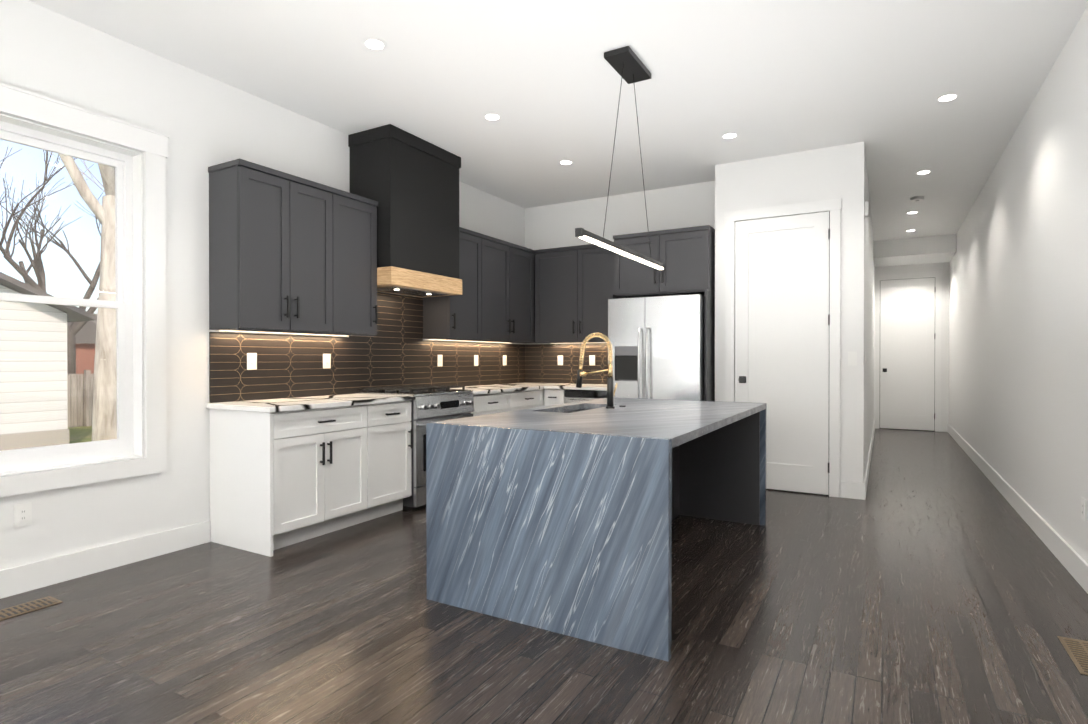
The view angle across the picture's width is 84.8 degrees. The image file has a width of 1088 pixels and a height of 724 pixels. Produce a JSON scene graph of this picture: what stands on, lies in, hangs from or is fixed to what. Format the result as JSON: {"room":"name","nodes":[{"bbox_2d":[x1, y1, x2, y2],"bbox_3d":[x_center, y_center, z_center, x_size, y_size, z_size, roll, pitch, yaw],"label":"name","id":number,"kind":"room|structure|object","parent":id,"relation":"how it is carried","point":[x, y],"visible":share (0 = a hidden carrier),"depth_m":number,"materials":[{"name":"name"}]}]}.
{"room":"kitchen","nodes":[
{"label":"kitchen","id":0,"kind":"room"},
{"bbox_2d":[0,0,524,569],"bbox_3d":[-2.518,-0.347,3.564,0.160,3.070,9.510,0,0,30],"label":"wall","id":1,"kind":"structure","parent":0,"point":[202,122],"depth_m":3.74,"materials":[{"name":"white paint"}]},
{"bbox_2d":[14,502,31,527],"bbox_3d":[-2.695,0.791,3.084,0.008,0.116,0.072,0,0,30],"label":"outlet","id":2,"kind":"object","parent":1,"relation":"attached to","point":[23,514],"depth_m":3.08,"materials":[{"name":"white plastic"}]},
{"bbox_2d":[0,82,169,497],"bbox_3d":[-2.873,-0.358,2.905,0.187,2.080,1.923,0,0,30],"label":"window","id":3,"kind":"structure","parent":1,"relation":"in","point":[127,304],"depth_m":3.55,"materials":[{"name":"white wood"}]},
{"bbox_2d":[0,520,209,598],"bbox_3d":[-3.462,1.127,1.736,0.013,0.140,5.065,0,0,30],"label":"baseboard","id":4,"kind":"structure","parent":1,"relation":"attached to","point":[63,568],"depth_m":3.37,"materials":[{"name":"white wood"}]},
{"bbox_2d":[208,158,343,333],"bbox_3d":[-1.869,-0.750,4.198,0.330,1.070,0.796,0,0,30],"label":"upper cabinet","id":5,"kind":"object","parent":1,"relation":"attached to","point":[289,253],"depth_m":3.99,"materials":[{"name":"grey wood"}]},
{"bbox_2d":[219,330,345,335],"bbox_3d":[-1.883,-0.211,4.428,0.020,0.006,1.080,0,0,30],"label":"led light","id":6,"kind":"object","parent":5,"relation":"attached to","point":[345,335],"depth_m":4.35,"materials":[{"name":"white plastic"}]},
{"bbox_2d":[323,191,377,335],"bbox_3d":[-1.608,-0.752,4.654,0.330,1.070,0.507,0,0,30],"label":"upper cabinet","id":7,"kind":"object","parent":1,"relation":"attached to","point":[360,213],"depth_m":4.65,"materials":[{"name":"grey wood"}]},
{"bbox_2d":[209,292,524,402],"bbox_3d":[-1.221,-0.178,5.660,0.008,0.881,3.974,0,0,30],"label":"tile backsplash","id":8,"kind":"structure","parent":1,"relation":"attached to","point":[397,350],"depth_m":5.05,"materials":[{"name":"brown tile"}]},
{"bbox_2d":[247,353,256,369],"bbox_3d":[-2.051,-0.005,4.189,0.008,0.116,0.072,0,0,30],"label":"outlet","id":9,"kind":"object","parent":8,"relation":"attached to","point":[251,361],"depth_m":4.18,"materials":[{"name":"white plastic"}]},
{"bbox_2d":[323,354,330,367],"bbox_3d":[-1.730,-0.008,4.751,0.008,0.116,0.072,0,0,30],"label":"outlet","id":10,"kind":"object","parent":8,"relation":"attached to","point":[326,357],"depth_m":4.75,"materials":[{"name":"white plastic"}]},
{"bbox_2d":[438,355,442,365],"bbox_3d":[-1.039,-0.014,5.963,0.008,0.116,0.072,0,0,30],"label":"outlet","id":11,"kind":"object","parent":8,"relation":"attached to","point":[440,357],"depth_m":5.96,"materials":[{"name":"white plastic"}]},
{"bbox_2d":[474,355,477,365],"bbox_3d":[-0.737,-0.017,6.491,0.008,0.116,0.072,0,0,30],"label":"outlet","id":12,"kind":"object","parent":8,"relation":"attached to","point":[475,356],"depth_m":6.48,"materials":[{"name":"white plastic"}]},
{"bbox_2d":[503,355,506,364],"bbox_3d":[-0.458,-0.019,6.979,0.008,0.116,0.072,0,0,30],"label":"outlet","id":13,"kind":"object","parent":8,"relation":"attached to","point":[504,356],"depth_m":6.98,"materials":[{"name":"white plastic"}]},
{"bbox_2d":[348,124,461,296],"bbox_3d":[-1.190,-1.248,5.232,0.482,1.279,0.914,0,0,30],"label":"range hood","id":14,"kind":"object","parent":1,"relation":"attached to","point":[408,182],"visible":0.94,"depth_m":4.95,"materials":[{"name":"black painted wood"},{"name":"oak"},{"name":"stainless steel"}]},
{"bbox_2d":[422,227,479,340],"bbox_3d":[-0.885,-0.759,5.920,0.330,1.070,0.579,0,0,30],"label":"upper cabinet","id":15,"kind":"object","parent":1,"relation":"attached to","point":[453,317],"depth_m":5.78,"materials":[{"name":"grey wood"}]},
{"bbox_2d":[428,339,506,342],"bbox_3d":[-0.757,-0.221,6.400,0.020,0.006,1.440,0,0,30],"label":"led light","id":16,"kind":"object","parent":15,"relation":"attached to","point":[428,339],"depth_m":6.35,"materials":[{"name":"white plastic"}]},
{"bbox_2d":[480,233,535,341],"bbox_3d":[-0.494,-0.762,6.530,0.405,1.070,1.121,0,0,30],"label":"upper cabinet","id":17,"kind":"object","parent":1,"relation":"attached to","point":[507,269],"depth_m":6.43,"materials":[{"name":"grey wood"}]},
{"bbox_2d":[512,342,543,342],"bbox_3d":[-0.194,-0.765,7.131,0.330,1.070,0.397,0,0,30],"label":"led light","id":18,"kind":"object","parent":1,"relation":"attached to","point":[512,342],"depth_m":6.86,"materials":[{"name":"white"}]},
{"bbox_2d":[0,428,1087,723],"bbox_3d":[0.977,1.242,4.692,5.120,0.120,14.920,0,0,30],"label":"floor","id":19,"kind":"structure","parent":0,"point":[930,578],"depth_m":2.61,"materials":[{"name":"brown wood"}]},
{"bbox_2d":[0,596,62,620],"bbox_3d":[-2.534,1.188,2.839,0.140,0.007,0.350,0,0,30],"label":"floor vent","id":20,"kind":"object","parent":19,"relation":"in","point":[20,609],"visible":1,"depth_m":2.88,"materials":[{"name":"brown metal"}]},
{"bbox_2d":[209,404,376,556],"bbox_3d":[-1.730,0.746,4.153,0.626,0.878,0.843,0,0,30],"label":"base cabinet","id":21,"kind":"object","parent":19,"relation":"on","point":[278,480],"depth_m":3.86,"materials":[{"name":"white wood"}]},
{"bbox_2d":[377,401,412,517],"bbox_3d":[-1.448,0.744,4.646,0.626,0.878,0.525,0,0,30],"label":"base cabinet","id":22,"kind":"object","parent":19,"relation":"on","point":[394,431],"depth_m":4.57,"materials":[{"name":"white wood"}]},
{"bbox_2d":[207,394,413,412],"bbox_3d":[-1.623,0.287,4.313,0.647,0.034,1.272,0,0,30],"label":"countertop","id":23,"kind":"structure","parent":22,"relation":"on","point":[290,404],"depth_m":4.05,"materials":[{"name":"stone"}]},
{"bbox_2d":[357,385,473,509],"bbox_3d":[-1.073,0.698,5.175,0.712,0.964,0.760,0,0,30],"label":"range","id":24,"kind":"object","parent":19,"relation":"on","point":[432,403],"visible":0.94,"depth_m":4.84,"materials":[{"name":"silver metal"}]},
{"bbox_2d":[471,391,516,415],"bbox_3d":[-0.760,0.737,5.852,0.626,0.878,0.720,0,0,30],"label":"base cabinet","id":25,"kind":"object","parent":19,"relation":"on","point":[484,404],"depth_m":5.72,"materials":[{"name":"white wood"}]},
{"bbox_2d":[517,389,544,409],"bbox_3d":[-0.458,0.735,6.380,0.626,0.878,0.728,0,0,30],"label":"base cabinet","id":26,"kind":"object","parent":19,"relation":"on","point":[527,399],"depth_m":6.30,"materials":[{"name":"white wood"}]},
{"bbox_2d":[450,383,563,394],"bbox_3d":[-0.438,0.277,6.377,0.660,0.034,1.956,0,0,30],"label":"countertop","id":27,"kind":"structure","parent":26,"relation":"on","point":[497,388],"depth_m":6.10,"materials":[{"name":"stone"}]},
{"bbox_2d":[545,383,606,390],"bbox_3d":[0.515,0.276,6.583,0.792,0.034,0.654,0,0,30],"label":"countertop","id":28,"kind":"structure","parent":26,"relation":"on","point":[603,387],"depth_m":6.39,"materials":[{"name":"stone"}]},
{"bbox_2d":[544,389,565,405],"bbox_3d":[0.253,0.733,6.733,0.245,0.878,0.663,0,0,30],"label":"base cabinet","id":29,"kind":"object","parent":19,"relation":"on","point":[553,397],"visible":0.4,"depth_m":6.48,"materials":[{"name":"white wood"}]},
{"bbox_2d":[564,389,606,403],"bbox_3d":[0.604,0.734,6.517,0.570,0.878,0.650,0,0,30],"label":"dishwasher","id":30,"kind":"object","parent":19,"relation":"on","point":[571,396],"visible":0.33,"depth_m":6.30,"materials":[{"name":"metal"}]},
{"bbox_2d":[426,406,766,660],"bbox_3d":[0.515,0.766,3.669,1.250,0.843,2.270,0,0,30],"label":"kitchen island","id":31,"kind":"object","parent":19,"relation":"on","point":[552,518],"depth_m":2.68,"materials":[{"name":"stone"}]},
{"bbox_2d":[430,410,721,445],"bbox_3d":[0.173,0.326,3.068,1.250,0.040,0.810,0,0,30],"label":"island countertop","id":32,"kind":"structure","parent":31,"relation":"on","point":[608,427],"depth_m":2.88,"materials":[{"name":"grey stone"}]},
{"bbox_2d":[561,409,589,412],"bbox_3d":[0.221,0.450,3.939,0.300,0.212,0.780,0,0,30],"label":"sink basin","id":33,"kind":"object","parent":32,"relation":"in","point":[575,410],"depth_m":4.22,"materials":[{"name":"silver metal"}]},
{"bbox_2d":[530,402,749,425],"bbox_3d":[0.560,0.323,3.745,1.250,0.040,0.750,0,0,30],"label":"island countertop","id":34,"kind":"structure","parent":31,"relation":"on","point":[723,416],"depth_m":3.65,"materials":[{"name":"grey stone"}]},
{"bbox_2d":[576,332,625,408],"bbox_3d":[0.379,0.053,3.986,0.288,0.494,0.212,0,0,30],"label":"faucet","id":35,"kind":"object","parent":34,"relation":"on","point":[611,389],"visible":1,"depth_m":3.88,"materials":[{"name":"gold metal"}]},
{"bbox_2d":[586,398,765,413],"bbox_3d":[0.902,0.320,4.344,1.250,0.040,0.630,0,0,30],"label":"island countertop","id":36,"kind":"structure","parent":31,"relation":"on","point":[617,401],"depth_m":4.30,"materials":[{"name":"grey stone"}]},
{"bbox_2d":[608,294,704,400],"bbox_3d":[1.216,0.276,6.022,0.910,1.800,0.898,0,0,30],"label":"refrigerator","id":37,"kind":"object","parent":19,"relation":"on","point":[658,346],"visible":0.52,"depth_m":5.66,"materials":[{"name":"silver metal"}]},
{"bbox_2d":[611,225,714,400],"bbox_3d":[1.275,-0.060,6.124,0.982,2.470,0.700,0,0,30],"label":"cabinet","id":38,"kind":"object","parent":19,"relation":"on","point":[686,256],"visible":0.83,"depth_m":5.81,"materials":[{"name":"grey wood"}]},
{"bbox_2d":[715,141,873,482],"bbox_3d":[3.694,-0.370,8.056,1.265,3.070,6.050,0,0,30],"label":"wall block","id":39,"kind":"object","parent":19,"relation":"on","point":[832,172],"visible":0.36,"depth_m":5.29,"materials":[{"name":"white paint"}]},
{"bbox_2d":[724,198,841,497],"bbox_3d":[2.142,-0.121,5.415,0.996,2.600,0.072,0,0,30],"label":"door","id":40,"kind":"structure","parent":39,"relation":"attached to","point":[782,311],"depth_m":5.40,"materials":[{"name":"white painted wood"},{"name":"black metal"}]},
{"bbox_2d":[856,420,874,499],"bbox_3d":[4.234,1.097,7.744,0.043,0.140,6.063,0,0,30],"label":"baseboard","id":41,"kind":"structure","parent":39,"relation":"attached to","point":[861,488],"depth_m":5.42,"materials":[{"name":"white wood"}]},
{"bbox_2d":[865,201,867,216],"bbox_3d":[2.813,-1.330,5.197,0.027,0.120,0.080,0,0,30],"label":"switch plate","id":42,"kind":"object","parent":39,"relation":"attached to","point":[866,203],"depth_m":5.16,"materials":[{"name":"white plastic"}]},
{"bbox_2d":[1057,636,1087,674],"bbox_3d":[2.203,1.190,2.402,0.140,0.007,0.350,0,0,30],"label":"floor vent","id":43,"kind":"object","parent":19,"relation":"in","point":[1076,650],"visible":1,"depth_m":2.45,"materials":[{"name":"brown metal"}]},
{"bbox_2d":[27,0,1087,240],"bbox_3d":[0.977,-1.948,4.676,5.120,0.120,14.920,0,0,30],"label":"ceiling","id":44,"kind":"structure","parent":0,"point":[761,78],"depth_m":3.95,"materials":[{"name":"white paint"}]},
{"bbox_2d":[361,38,386,50],"bbox_3d":[-1.003,-1.877,3.527,0.150,0.004,0.150,0,0,30],"label":"recessed light","id":45,"kind":"object","parent":44,"relation":"in","point":[375,44],"visible":1,"depth_m":3.52,"materials":[{"name":"white plastic"}]},
{"bbox_2d":[482,113,501,120],"bbox_3d":[-0.398,-1.882,4.586,0.150,0.004,0.150,0,0,30],"label":"recessed light","id":46,"kind":"object","parent":44,"relation":"in","point":[492,117],"visible":1,"depth_m":4.59,"materials":[{"name":"white plastic"}]},
{"bbox_2d":[558,160,573,164],"bbox_3d":[0.206,-1.888,5.646,0.150,0.004,0.150,0,0,30],"label":"recessed light","id":47,"kind":"object","parent":44,"relation":"in","point":[565,162],"visible":1,"depth_m":5.64,"materials":[{"name":"white"}]},
{"bbox_2d":[575,46,664,269],"bbox_3d":[0.520,-1.273,3.737,0.160,1.214,1.370,0,0,30],"label":"pendant light","id":48,"kind":"object","parent":44,"relation":"hanging from","point":[627,65],"visible":1,"depth_m":3.68,"materials":[{"name":"black metal"}]},
{"bbox_2d":[720,132,738,138],"bbox_3d":[1.549,-1.884,4.971,0.150,0.004,0.150,0,0,30],"label":"recessed light","id":49,"kind":"object","parent":44,"relation":"in","point":[731,135],"visible":1,"depth_m":4.96,"materials":[{"name":"white plastic"}]},
{"bbox_2d":[910,196,924,201],"bbox_3d":[4.310,-1.879,6.884,0.140,0.035,0.140,0,0,30],"label":"smoke detector","id":50,"kind":"object","parent":44,"relation":"attached to","point":[917,199],"visible":1,"depth_m":6.84,"materials":[{"name":"white plastic"}]},
{"bbox_2d":[915,170,932,174],"bbox_3d":[3.789,-1.889,5.950,0.150,0.004,0.150,0,0,30],"label":"recessed light","id":51,"kind":"object","parent":44,"relation":"in","point":[923,172],"visible":1,"depth_m":5.94,"materials":[{"name":"white plastic"}]},
{"bbox_2d":[935,93,959,102],"bbox_3d":[2.875,-1.881,4.249,0.150,0.004,0.150,0,0,30],"label":"recessed light","id":52,"kind":"object","parent":44,"relation":"in","point":[948,97],"visible":1,"depth_m":4.24,"materials":[{"name":"white"}]},
{"bbox_2d":[525,181,714,383],"bbox_3d":[0.860,-0.364,6.846,2.452,3.070,0.140,0,0,30],"label":"wall","id":53,"kind":"structure","parent":0,"point":[556,225],"depth_m":6.75,"materials":[{"name":"white paint"}]},
{"bbox_2d":[525,343,607,383],"bbox_3d":[0.402,0.020,7.018,1.422,0.470,0.008,0,0,30],"label":"tile backsplash","id":54,"kind":"structure","parent":53,"relation":"attached to","point":[541,360],"depth_m":7.11,"materials":[{"name":"brown tile"}]},
{"bbox_2d":[558,355,562,364],"bbox_3d":[0.194,-0.020,7.126,0.072,0.116,0.008,0,0,30],"label":"outlet","id":55,"kind":"object","parent":54,"relation":"attached to","point":[560,357],"depth_m":7.12,"materials":[{"name":"white plastic"}]},
{"bbox_2d":[589,355,594,364],"bbox_3d":[0.559,-0.019,6.917,0.072,0.116,0.008,0,0,30],"label":"outlet","id":56,"kind":"object","parent":54,"relation":"attached to","point":[591,357],"depth_m":6.92,"materials":[{"name":"white plastic"}]},
{"bbox_2d":[536,244,613,342],"bbox_3d":[0.425,-0.763,6.779,1.135,1.070,0.400,0,0,30],"label":"upper cabinet","id":57,"kind":"object","parent":53,"relation":"attached to","point":[575,284],"depth_m":6.68,"materials":[{"name":"grey wood"}]},
{"bbox_2d":[874,262,948,431],"bbox_3d":[6.252,-0.381,10.171,1.080,3.070,0.160,0,0,30],"label":"wall","id":58,"kind":"structure","parent":0,"point":[932,267],"depth_m":9.87,"materials":[{"name":"white paint"}]},
{"bbox_2d":[874,271,941,431],"bbox_3d":[6.145,-0.175,10.095,0.986,2.660,0.072,0,0,30],"label":"door","id":59,"kind":"structure","parent":58,"relation":"attached to","point":[907,351],"depth_m":10.11,"materials":[{"name":"white painted wood"},{"name":"black metal"}]},
{"bbox_2d":[874,234,955,266],"bbox_3d":[5.939,-1.776,9.615,1.074,0.267,1.097,0,0,30],"label":"ceiling soffit","id":60,"kind":"structure","parent":0,"point":[920,250],"depth_m":9.22,"materials":[{"name":"white paint"}]},
{"bbox_2d":[949,6,1087,562],"bbox_3d":[3.131,-0.346,3.454,0.160,3.070,14.920,0,0,30],"label":"wall","id":61,"kind":"structure","parent":0,"point":[1018,342],"depth_m":4.21,"materials":[{"name":"white paint"}]},
{"bbox_2d":[948,424,1087,593],"bbox_3d":[3.052,1.118,3.505,0.013,0.140,14.597,0,0,30],"label":"baseboard","id":62,"kind":"structure","parent":61,"relation":"attached to","point":[1067,556],"depth_m":4.12,"materials":[{"name":"white wood"}]},
{"bbox_2d":[1081,497,1086,521],"bbox_3d":[2.859,0.780,3.160,0.008,0.116,0.072,0,0,30],"label":"outlet","id":63,"kind":"object","parent":61,"relation":"attached to","point":[1083,501],"depth_m":3.15,"materials":[{"name":"white plastic"}]},
{"label":"outside","id":64,"kind":"structure","parent":0,"visible":0},
{"bbox_2d":[0,147,103,373],"bbox_3d":[-22.271,-4.887,47.069,46.368,12.904,80.000,0,0,30],"label":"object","id":65,"kind":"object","parent":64,"point":[74,343],"depth_m":28.55,"materials":[{"name":"grey plant"}]},
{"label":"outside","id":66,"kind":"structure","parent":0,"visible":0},
{"bbox_2d":[68,426,91,443],"bbox_3d":[-22.126,1.704,29.747,59.830,0.200,90.000,0,0,30],"label":"lawn","id":67,"kind":"structure","parent":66,"point":[82,430],"depth_m":13.86,"materials":[{"name":"green plant"}]},
{"bbox_2d":[0,272,96,450],"bbox_3d":[-14.789,-0.959,7.925,7.800,5.350,12.240,0,0,30],"label":"house","id":68,"kind":"structure","parent":67,"relation":"on","point":[15,394],"depth_m":10.63,"materials":[{"name":"white wood"}]},
{"bbox_2d":[67,370,93,427],"bbox_3d":[-10.866,0.932,17.458,0.170,1.470,8.430,0,0,30],"label":"fence","id":69,"kind":"object","parent":67,"relation":"on","point":[73,415],"depth_m":15.48,"materials":[{"name":"brown wood"}]},
{"bbox_2d":[50,152,116,440],"bbox_3d":[-6.375,-4.707,9.518,8.510,12.934,7.271,0,0,30],"label":"tree","id":70,"kind":"object","parent":67,"relation":"on","point":[107,406],"depth_m":8.68,"materials":[{"name":"beige plant"}]}
]}

